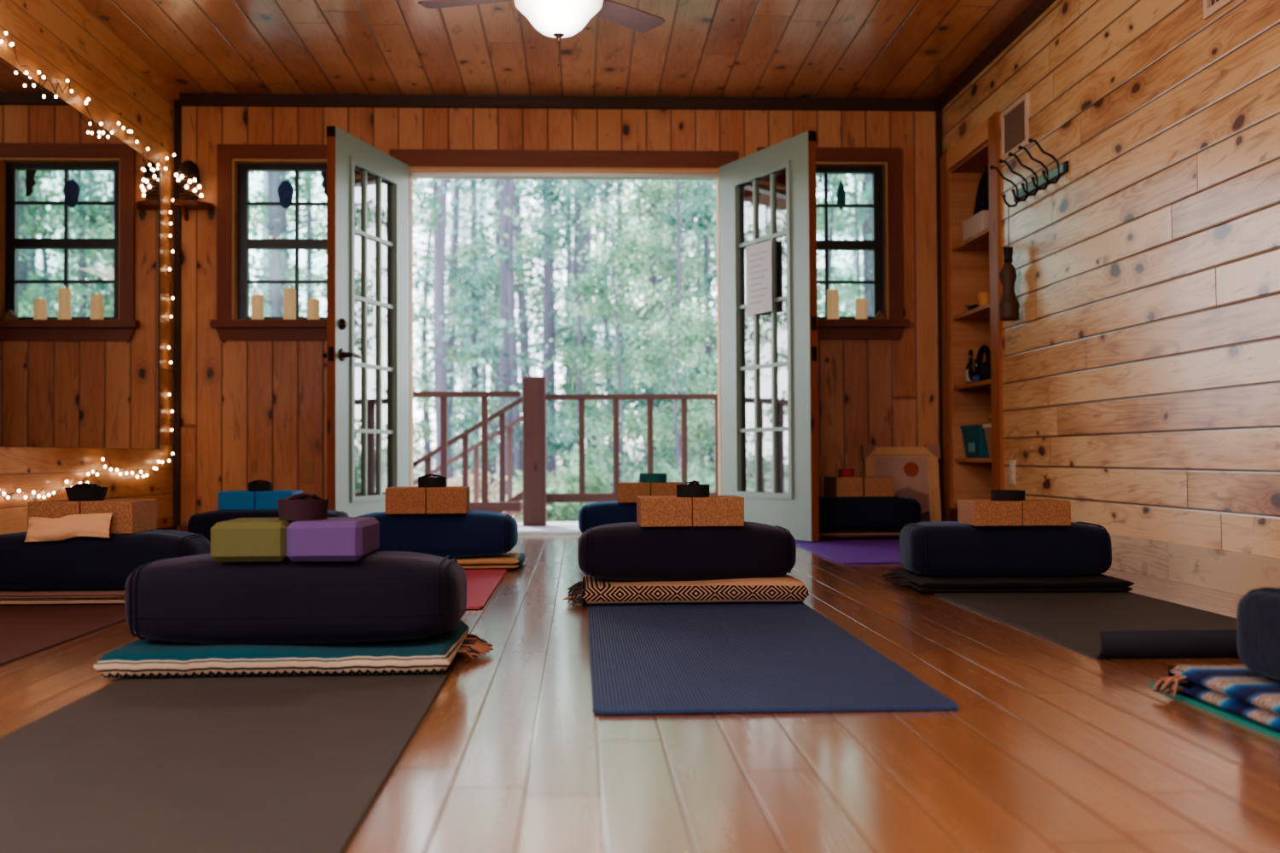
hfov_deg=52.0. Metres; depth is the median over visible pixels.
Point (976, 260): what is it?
shelf
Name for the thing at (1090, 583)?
folded blanket
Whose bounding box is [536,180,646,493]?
tree
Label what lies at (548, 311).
tree
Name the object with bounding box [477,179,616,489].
tree
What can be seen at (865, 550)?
yoga mat
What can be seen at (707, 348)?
tree
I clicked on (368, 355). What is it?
door
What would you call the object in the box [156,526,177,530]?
baseboard
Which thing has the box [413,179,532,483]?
tree
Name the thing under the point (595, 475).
bush
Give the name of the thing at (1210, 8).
air vent
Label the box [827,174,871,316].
tree
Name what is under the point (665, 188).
tree
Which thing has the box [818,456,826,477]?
wall outlet
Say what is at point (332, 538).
block
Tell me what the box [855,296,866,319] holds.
pillar candle
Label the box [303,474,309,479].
socket
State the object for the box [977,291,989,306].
wooden cup
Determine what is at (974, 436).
book
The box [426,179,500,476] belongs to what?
tree
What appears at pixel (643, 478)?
strap
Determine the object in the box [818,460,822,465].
socket
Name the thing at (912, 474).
print
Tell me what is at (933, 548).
bolster
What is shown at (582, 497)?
deck railing
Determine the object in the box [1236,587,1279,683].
bolster
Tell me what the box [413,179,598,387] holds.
tree
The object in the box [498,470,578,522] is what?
bush
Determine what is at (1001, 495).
strap
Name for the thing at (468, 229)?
tree
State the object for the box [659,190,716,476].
tree
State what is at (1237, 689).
folded blanket
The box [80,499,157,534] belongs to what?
block
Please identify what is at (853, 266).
tree
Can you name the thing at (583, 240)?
tree
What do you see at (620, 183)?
tree
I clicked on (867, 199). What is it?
tree
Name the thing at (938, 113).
trim
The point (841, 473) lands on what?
strap
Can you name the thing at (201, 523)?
bolster
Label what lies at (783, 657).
yoga mat
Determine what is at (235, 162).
window
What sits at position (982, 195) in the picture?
cloth bag
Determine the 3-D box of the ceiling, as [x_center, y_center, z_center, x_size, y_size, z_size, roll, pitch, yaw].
[-0.038,-1.994,2.390,4.834,0.100,10.148,0,-1,-3]
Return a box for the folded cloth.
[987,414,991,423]
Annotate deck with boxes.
[517,521,579,530]
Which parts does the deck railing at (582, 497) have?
rail, rail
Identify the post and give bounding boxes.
[522,376,546,526]
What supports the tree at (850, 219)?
on the ground
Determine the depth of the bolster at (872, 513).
6.67 m
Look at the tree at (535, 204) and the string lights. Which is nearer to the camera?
the string lights
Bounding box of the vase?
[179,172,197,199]
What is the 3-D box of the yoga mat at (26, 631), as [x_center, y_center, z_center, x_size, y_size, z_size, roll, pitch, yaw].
[-1.693,0.518,3.399,0.620,0.009,1.870,0,-1,-3]
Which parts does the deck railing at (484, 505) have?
rail, rail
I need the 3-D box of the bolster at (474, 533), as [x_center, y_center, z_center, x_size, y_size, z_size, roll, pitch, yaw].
[-0.818,0.424,5.202,0.667,0.179,0.341,0,-1,-3]
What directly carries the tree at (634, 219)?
on the ground
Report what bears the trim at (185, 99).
attached to the wall at (252, 410)
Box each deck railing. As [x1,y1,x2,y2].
[413,391,521,511]
[413,396,523,512]
[413,416,523,516]
[546,394,718,502]
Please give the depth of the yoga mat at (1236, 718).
2.17 m
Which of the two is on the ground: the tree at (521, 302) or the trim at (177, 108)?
the tree at (521, 302)
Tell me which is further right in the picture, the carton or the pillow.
the carton
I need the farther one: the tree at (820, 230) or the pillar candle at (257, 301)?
the tree at (820, 230)
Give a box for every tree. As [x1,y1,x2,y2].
[249,171,280,316]
[249,171,318,316]
[249,171,319,316]
[249,171,326,316]
[249,171,419,363]
[249,178,326,314]
[299,219,326,316]
[413,179,481,468]
[413,179,494,470]
[413,179,515,486]
[413,179,519,478]
[413,179,526,483]
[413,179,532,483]
[413,179,564,475]
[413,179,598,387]
[413,180,465,477]
[416,258,529,502]
[421,238,536,492]
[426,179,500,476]
[426,179,587,423]
[431,179,570,511]
[445,179,539,502]
[453,179,610,477]
[465,179,561,513]
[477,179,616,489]
[488,179,635,521]
[513,180,671,488]
[514,180,683,467]
[519,179,601,492]
[524,179,630,463]
[528,179,634,516]
[530,179,613,469]
[533,193,710,493]
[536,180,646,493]
[558,180,688,451]
[558,180,716,393]
[560,180,716,505]
[564,180,717,488]
[570,180,717,492]
[576,186,716,467]
[594,182,716,465]
[600,275,717,492]
[610,180,717,490]
[623,180,823,479]
[645,183,710,458]
[658,181,715,460]
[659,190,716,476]
[663,185,863,467]
[663,210,698,459]
[671,269,717,458]
[680,186,717,354]
[698,174,860,413]
[709,261,841,315]
[816,174,863,316]
[816,174,867,228]
[816,174,872,316]
[816,180,862,314]
[816,194,863,312]
[816,250,842,263]
[817,174,852,225]
[817,174,863,314]
[820,174,862,315]
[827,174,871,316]
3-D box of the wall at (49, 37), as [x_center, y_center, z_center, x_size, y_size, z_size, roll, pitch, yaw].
[-2.381,-0.716,2.252,0.130,2.435,9.888,0,-1,-3]
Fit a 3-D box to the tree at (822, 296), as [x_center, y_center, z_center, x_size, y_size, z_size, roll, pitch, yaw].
[2.077,-2.973,21.911,2.669,10.955,2.523,-1,-1,31]
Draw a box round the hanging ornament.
[998,207,1019,320]
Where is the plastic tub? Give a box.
[982,424,991,458]
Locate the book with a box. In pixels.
[960,424,989,458]
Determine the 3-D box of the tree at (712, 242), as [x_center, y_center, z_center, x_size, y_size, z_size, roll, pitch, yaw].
[0.626,-1.327,20.632,3.020,7.823,3.286,0,-1,-26]
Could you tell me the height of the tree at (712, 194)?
7.486 m
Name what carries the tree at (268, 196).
on the ground
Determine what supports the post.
on the deck
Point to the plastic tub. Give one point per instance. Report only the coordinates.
(987, 427)
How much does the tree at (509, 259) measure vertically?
7.170 m
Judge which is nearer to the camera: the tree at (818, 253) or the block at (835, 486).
the block at (835, 486)
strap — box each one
[64,482,108,500]
[248,480,273,491]
[277,493,328,520]
[418,474,446,487]
[639,473,666,482]
[676,480,709,497]
[837,469,854,477]
[990,489,1024,500]
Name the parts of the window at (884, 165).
sash, head casing, sill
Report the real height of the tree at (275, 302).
8.982 m
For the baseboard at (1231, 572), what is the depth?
4.33 m
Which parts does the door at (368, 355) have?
latch plate, edge plate, handle, glass pane, glass pane, glass pane, glass pane, glass pane, glass pane, glass pane, glass pane, glass pane, glass pane, glass pane, glass pane, glass pane, glass pane, glass pane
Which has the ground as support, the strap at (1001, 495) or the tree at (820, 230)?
the tree at (820, 230)
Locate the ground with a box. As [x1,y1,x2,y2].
[413,443,707,500]
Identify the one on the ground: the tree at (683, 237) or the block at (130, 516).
the tree at (683, 237)
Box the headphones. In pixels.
[967,344,990,382]
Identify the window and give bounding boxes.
[209,144,326,340]
[756,146,909,339]
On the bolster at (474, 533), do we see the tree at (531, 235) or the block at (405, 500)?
the block at (405, 500)
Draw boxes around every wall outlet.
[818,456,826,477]
[1009,459,1015,484]
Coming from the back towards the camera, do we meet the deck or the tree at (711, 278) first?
the tree at (711, 278)
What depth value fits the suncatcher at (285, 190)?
7.28 m
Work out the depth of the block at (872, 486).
6.69 m
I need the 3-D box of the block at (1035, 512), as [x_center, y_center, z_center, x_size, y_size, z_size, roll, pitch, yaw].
[1.295,0.280,4.292,0.153,0.078,0.229,0,-1,0]
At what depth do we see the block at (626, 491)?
6.09 m
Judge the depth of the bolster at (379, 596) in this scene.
2.66 m
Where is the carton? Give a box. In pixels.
[962,210,989,240]
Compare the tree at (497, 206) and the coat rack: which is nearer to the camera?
the coat rack
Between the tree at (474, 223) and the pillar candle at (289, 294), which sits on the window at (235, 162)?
the pillar candle at (289, 294)
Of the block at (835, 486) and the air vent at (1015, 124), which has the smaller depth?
the air vent at (1015, 124)
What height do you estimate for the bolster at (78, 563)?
0.171 m
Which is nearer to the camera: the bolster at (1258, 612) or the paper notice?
the bolster at (1258, 612)
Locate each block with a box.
[27,499,104,529]
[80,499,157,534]
[210,517,298,562]
[217,490,255,511]
[255,489,302,510]
[286,517,379,561]
[385,486,428,514]
[425,486,470,514]
[616,482,651,503]
[636,495,692,527]
[651,482,683,495]
[690,495,744,526]
[824,477,862,497]
[861,477,894,497]
[957,499,1022,526]
[1018,499,1070,526]
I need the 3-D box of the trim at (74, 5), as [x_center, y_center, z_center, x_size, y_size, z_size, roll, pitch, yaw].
[-2.306,-1.917,2.263,0.030,0.035,9.848,0,-1,-3]
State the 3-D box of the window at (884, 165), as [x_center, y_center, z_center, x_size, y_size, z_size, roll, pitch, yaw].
[1.063,-1.024,7.400,0.865,1.078,0.190,0,-1,-3]
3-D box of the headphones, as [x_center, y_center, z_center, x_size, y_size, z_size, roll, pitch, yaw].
[1.794,-0.331,6.870,0.115,0.193,0.248,0,-1,-3]
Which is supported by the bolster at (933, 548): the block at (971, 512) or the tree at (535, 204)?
the block at (971, 512)
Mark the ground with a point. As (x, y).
(630, 452)
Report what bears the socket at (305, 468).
attached to the wall outlet
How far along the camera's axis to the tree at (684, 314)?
13.59 m
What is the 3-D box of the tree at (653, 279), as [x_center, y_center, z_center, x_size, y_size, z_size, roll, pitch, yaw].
[0.060,-2.345,18.394,2.129,9.959,2.443,-1,-1,11]
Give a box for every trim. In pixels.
[61,0,179,99]
[173,93,942,111]
[173,104,181,526]
[389,149,738,168]
[409,166,721,495]
[411,171,717,180]
[517,530,582,535]
[935,0,1056,108]
[935,110,943,521]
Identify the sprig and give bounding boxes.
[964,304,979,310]
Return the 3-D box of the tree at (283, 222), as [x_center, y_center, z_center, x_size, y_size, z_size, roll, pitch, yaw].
[-5.346,-2.674,18.979,1.849,10.788,2.540,0,-1,-23]
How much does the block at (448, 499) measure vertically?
0.100 m
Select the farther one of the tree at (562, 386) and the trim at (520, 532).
the tree at (562, 386)
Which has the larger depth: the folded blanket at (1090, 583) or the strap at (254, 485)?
the strap at (254, 485)
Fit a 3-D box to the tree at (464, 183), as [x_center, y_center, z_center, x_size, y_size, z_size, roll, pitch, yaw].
[-5.400,-5.391,36.445,3.986,14.886,2.482,0,-1,-21]
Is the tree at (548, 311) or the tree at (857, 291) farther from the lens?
the tree at (857, 291)
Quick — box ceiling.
[76,0,1033,98]
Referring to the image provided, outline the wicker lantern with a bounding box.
[174,160,203,200]
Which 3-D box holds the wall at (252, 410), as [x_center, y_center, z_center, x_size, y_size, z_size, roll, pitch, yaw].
[-0.264,-0.614,7.364,4.834,2.435,0.130,0,-1,-3]
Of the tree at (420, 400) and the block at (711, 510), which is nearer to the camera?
the block at (711, 510)
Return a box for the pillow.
[23,512,113,542]
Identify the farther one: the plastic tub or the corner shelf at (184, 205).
the corner shelf at (184, 205)
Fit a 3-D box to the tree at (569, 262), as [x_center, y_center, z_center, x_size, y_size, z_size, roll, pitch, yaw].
[-1.385,-3.264,26.555,1.900,11.292,1.958,0,-1,-19]
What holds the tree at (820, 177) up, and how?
on the ground
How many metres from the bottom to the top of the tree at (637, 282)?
17.945 m
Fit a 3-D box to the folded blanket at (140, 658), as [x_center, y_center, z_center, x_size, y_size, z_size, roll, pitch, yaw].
[-0.699,0.470,2.805,0.759,0.054,0.461,0,-1,-3]
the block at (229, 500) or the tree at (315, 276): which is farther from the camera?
the tree at (315, 276)
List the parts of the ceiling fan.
fan blade, lamp shade, fan blade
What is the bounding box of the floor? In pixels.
[0,535,1279,852]
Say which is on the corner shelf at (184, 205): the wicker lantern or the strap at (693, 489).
the wicker lantern
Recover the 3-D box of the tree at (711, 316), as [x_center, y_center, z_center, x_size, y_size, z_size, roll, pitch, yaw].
[2.118,-3.549,28.064,2.771,11.769,2.017,0,-1,-20]
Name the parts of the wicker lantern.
domed lid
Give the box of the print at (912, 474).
[872,454,932,522]
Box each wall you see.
[0,0,174,535]
[177,106,939,530]
[942,0,1279,558]
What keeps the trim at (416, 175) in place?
attached to the wall at (252, 410)
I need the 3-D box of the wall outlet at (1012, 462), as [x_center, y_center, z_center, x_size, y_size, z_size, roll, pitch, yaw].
[1.758,0.217,6.205,0.010,0.116,0.070,0,-1,-3]
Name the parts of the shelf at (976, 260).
trim, trim, trim, panel, trim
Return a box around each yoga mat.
[0,604,126,666]
[0,655,460,852]
[463,569,507,609]
[587,602,957,714]
[795,539,901,564]
[929,592,1239,658]
[1150,682,1279,739]
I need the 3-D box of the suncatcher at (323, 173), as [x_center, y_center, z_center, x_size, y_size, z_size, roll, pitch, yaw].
[-1.746,-1.367,7.292,0.058,0.192,0.006,0,-1,-3]
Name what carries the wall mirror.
attached to the wall at (49, 37)
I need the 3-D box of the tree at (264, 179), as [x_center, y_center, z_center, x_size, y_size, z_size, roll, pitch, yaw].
[-9.719,-4.895,32.371,3.806,14.214,2.370,1,-2,-39]
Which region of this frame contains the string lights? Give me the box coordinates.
[0,31,174,500]
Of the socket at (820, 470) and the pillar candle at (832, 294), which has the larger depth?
the pillar candle at (832, 294)
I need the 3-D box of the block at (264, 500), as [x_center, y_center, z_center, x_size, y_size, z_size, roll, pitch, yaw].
[-1.551,0.316,5.648,0.152,0.080,0.229,0,-1,-3]
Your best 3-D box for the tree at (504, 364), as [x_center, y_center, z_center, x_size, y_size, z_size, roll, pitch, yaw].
[-1.791,-3.744,17.224,2.160,12.832,2.225,-1,-1,13]
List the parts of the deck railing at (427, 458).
rail, rail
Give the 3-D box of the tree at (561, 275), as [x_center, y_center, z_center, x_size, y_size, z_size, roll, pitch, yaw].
[-1.284,-6.353,46.156,5.993,16.277,5.160,0,-1,-30]
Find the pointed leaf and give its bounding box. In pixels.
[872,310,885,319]
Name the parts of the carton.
lid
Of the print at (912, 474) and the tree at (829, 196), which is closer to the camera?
the print at (912, 474)
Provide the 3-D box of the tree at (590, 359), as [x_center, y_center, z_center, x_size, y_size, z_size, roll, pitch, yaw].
[-0.176,0.088,14.841,2.094,5.424,2.279,0,-1,-25]
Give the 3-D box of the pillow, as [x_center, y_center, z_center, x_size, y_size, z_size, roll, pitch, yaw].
[-1.680,0.298,3.866,0.246,0.084,0.064,0,-1,-5]
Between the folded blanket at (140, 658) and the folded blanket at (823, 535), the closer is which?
the folded blanket at (140, 658)
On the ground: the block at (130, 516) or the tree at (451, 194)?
the tree at (451, 194)
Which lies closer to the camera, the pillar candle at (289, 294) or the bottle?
the bottle
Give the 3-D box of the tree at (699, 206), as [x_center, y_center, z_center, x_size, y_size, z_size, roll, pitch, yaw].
[0.319,-0.857,16.168,2.675,7.150,2.692,-1,-1,30]
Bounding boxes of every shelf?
[173,199,215,221]
[939,111,1004,521]
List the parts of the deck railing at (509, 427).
rail, rail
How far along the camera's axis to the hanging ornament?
6.05 m
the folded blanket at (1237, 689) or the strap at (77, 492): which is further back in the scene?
the strap at (77, 492)
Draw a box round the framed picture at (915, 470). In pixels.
[861,444,941,522]
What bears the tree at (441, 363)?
on the ground
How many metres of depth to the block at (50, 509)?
3.90 m
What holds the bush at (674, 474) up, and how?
on the ground
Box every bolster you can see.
[0,529,210,589]
[124,551,466,645]
[186,509,349,542]
[357,510,517,558]
[577,521,796,581]
[578,500,636,533]
[819,495,921,530]
[899,521,1111,575]
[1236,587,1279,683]
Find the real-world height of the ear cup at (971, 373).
0.104 m
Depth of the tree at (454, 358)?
21.83 m
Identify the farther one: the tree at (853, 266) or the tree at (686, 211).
the tree at (686, 211)
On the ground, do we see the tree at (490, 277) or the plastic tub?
the tree at (490, 277)
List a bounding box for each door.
[322,125,410,517]
[719,130,819,541]
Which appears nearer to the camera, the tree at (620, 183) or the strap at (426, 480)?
the strap at (426, 480)
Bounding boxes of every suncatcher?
[277,180,293,209]
[320,170,326,196]
[836,165,845,210]
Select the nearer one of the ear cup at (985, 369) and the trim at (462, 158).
the ear cup at (985, 369)
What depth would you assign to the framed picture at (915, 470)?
7.29 m
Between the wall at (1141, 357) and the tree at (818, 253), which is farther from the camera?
the tree at (818, 253)
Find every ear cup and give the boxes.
[967,363,984,382]
[978,360,990,379]
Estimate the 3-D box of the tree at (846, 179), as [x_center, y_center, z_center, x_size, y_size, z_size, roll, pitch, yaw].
[7.932,-5.823,43.724,4.901,15.460,5.692,-1,-2,42]
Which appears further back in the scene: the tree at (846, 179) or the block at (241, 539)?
the tree at (846, 179)
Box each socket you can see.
[303,465,309,471]
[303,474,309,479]
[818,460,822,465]
[818,468,822,473]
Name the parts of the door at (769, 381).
glass pane, glass pane, glass pane, glass pane, glass pane, glass pane, glass pane, glass pane, glass pane, glass pane, glass pane, glass pane, glass pane, glass pane, edge plate, strike plate, strike plate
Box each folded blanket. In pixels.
[0,587,125,605]
[93,620,493,677]
[447,552,524,569]
[562,574,808,605]
[819,529,901,540]
[878,568,1134,593]
[1151,664,1279,731]
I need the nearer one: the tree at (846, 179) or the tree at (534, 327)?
the tree at (534, 327)
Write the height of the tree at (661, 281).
12.062 m
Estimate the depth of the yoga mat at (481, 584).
4.43 m
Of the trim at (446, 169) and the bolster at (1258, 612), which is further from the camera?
the trim at (446, 169)
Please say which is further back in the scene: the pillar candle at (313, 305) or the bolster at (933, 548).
the pillar candle at (313, 305)
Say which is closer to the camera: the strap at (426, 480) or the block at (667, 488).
the strap at (426, 480)
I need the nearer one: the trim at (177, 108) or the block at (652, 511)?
the block at (652, 511)
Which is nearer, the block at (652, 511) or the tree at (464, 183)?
the block at (652, 511)
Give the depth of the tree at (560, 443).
15.97 m
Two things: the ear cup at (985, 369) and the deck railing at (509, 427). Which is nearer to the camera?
the ear cup at (985, 369)
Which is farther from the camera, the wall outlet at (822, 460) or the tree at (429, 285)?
the tree at (429, 285)
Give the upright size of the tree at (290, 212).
10.431 m
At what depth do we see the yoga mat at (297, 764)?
1.86 m
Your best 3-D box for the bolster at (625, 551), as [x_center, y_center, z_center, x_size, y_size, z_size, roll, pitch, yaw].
[0.141,0.380,4.033,0.665,0.173,0.338,0,-1,-3]
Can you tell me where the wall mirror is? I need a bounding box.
[0,57,160,448]
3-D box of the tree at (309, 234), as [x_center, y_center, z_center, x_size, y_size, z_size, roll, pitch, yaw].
[-5.287,-2.372,21.004,3.520,9.981,3.518,0,-1,0]
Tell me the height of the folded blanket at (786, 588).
0.067 m
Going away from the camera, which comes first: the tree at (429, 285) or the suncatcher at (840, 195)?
the suncatcher at (840, 195)
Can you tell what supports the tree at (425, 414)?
on the ground
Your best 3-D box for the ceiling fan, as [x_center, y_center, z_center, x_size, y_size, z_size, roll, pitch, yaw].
[-0.366,-1.627,4.965,0.980,0.495,0.987,0,-1,-3]
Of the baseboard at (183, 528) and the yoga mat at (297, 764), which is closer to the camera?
the yoga mat at (297, 764)
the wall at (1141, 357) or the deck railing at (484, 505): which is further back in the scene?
the deck railing at (484, 505)
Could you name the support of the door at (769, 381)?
in the wall at (252, 410)
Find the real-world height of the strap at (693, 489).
0.050 m
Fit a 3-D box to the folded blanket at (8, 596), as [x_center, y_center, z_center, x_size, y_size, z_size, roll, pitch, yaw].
[-1.689,0.510,4.096,0.685,0.043,0.470,0,-1,-3]
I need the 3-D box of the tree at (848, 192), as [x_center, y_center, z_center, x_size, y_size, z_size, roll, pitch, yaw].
[2.113,-4.404,17.288,2.447,14.115,2.375,-1,-1,16]
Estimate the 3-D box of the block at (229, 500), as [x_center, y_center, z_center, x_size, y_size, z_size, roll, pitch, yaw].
[-1.706,0.317,5.641,0.152,0.080,0.229,0,-1,-3]
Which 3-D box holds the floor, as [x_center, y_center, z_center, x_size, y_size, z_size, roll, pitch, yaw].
[-0.024,0.541,2.334,4.834,0.100,10.148,0,-1,-3]
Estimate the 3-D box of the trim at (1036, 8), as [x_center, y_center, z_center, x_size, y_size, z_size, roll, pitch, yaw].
[1.908,-1.924,2.459,0.040,0.057,9.848,0,-1,-3]
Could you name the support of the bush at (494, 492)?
on the ground
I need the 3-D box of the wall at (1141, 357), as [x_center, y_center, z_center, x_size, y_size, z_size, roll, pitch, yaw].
[1.999,-0.735,2.457,0.130,2.435,9.888,0,-1,-3]
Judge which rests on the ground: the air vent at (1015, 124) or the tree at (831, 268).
the tree at (831, 268)
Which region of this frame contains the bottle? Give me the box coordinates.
[965,349,973,383]
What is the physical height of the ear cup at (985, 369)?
0.104 m
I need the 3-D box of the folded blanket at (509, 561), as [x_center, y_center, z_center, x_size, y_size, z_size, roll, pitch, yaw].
[-0.810,0.532,5.208,0.695,0.039,0.410,0,-1,-3]
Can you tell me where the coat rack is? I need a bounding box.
[989,138,1069,207]
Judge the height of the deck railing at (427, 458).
2.296 m
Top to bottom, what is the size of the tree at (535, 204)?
17.333 m
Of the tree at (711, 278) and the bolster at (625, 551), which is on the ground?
the tree at (711, 278)
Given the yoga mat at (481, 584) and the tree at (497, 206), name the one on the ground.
the tree at (497, 206)
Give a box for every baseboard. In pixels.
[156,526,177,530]
[179,525,187,531]
[1109,533,1279,595]
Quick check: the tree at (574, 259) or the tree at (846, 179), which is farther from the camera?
the tree at (846, 179)
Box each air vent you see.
[1000,93,1029,160]
[1203,0,1233,19]
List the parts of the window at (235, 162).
casing, sill, head casing, sash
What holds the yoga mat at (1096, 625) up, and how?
on the floor
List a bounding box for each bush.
[439,468,519,522]
[494,446,631,522]
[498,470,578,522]
[634,464,714,484]
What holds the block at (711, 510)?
on the bolster at (625, 551)
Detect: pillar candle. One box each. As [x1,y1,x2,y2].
[250,292,263,319]
[283,285,296,319]
[307,296,319,319]
[826,287,838,319]
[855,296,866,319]
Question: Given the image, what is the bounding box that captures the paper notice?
[745,239,772,315]
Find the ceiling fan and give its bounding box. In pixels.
[418,0,665,66]
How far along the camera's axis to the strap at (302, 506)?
2.73 m
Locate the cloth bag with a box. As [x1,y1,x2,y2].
[972,165,989,215]
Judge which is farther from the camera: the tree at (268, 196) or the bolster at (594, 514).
the tree at (268, 196)

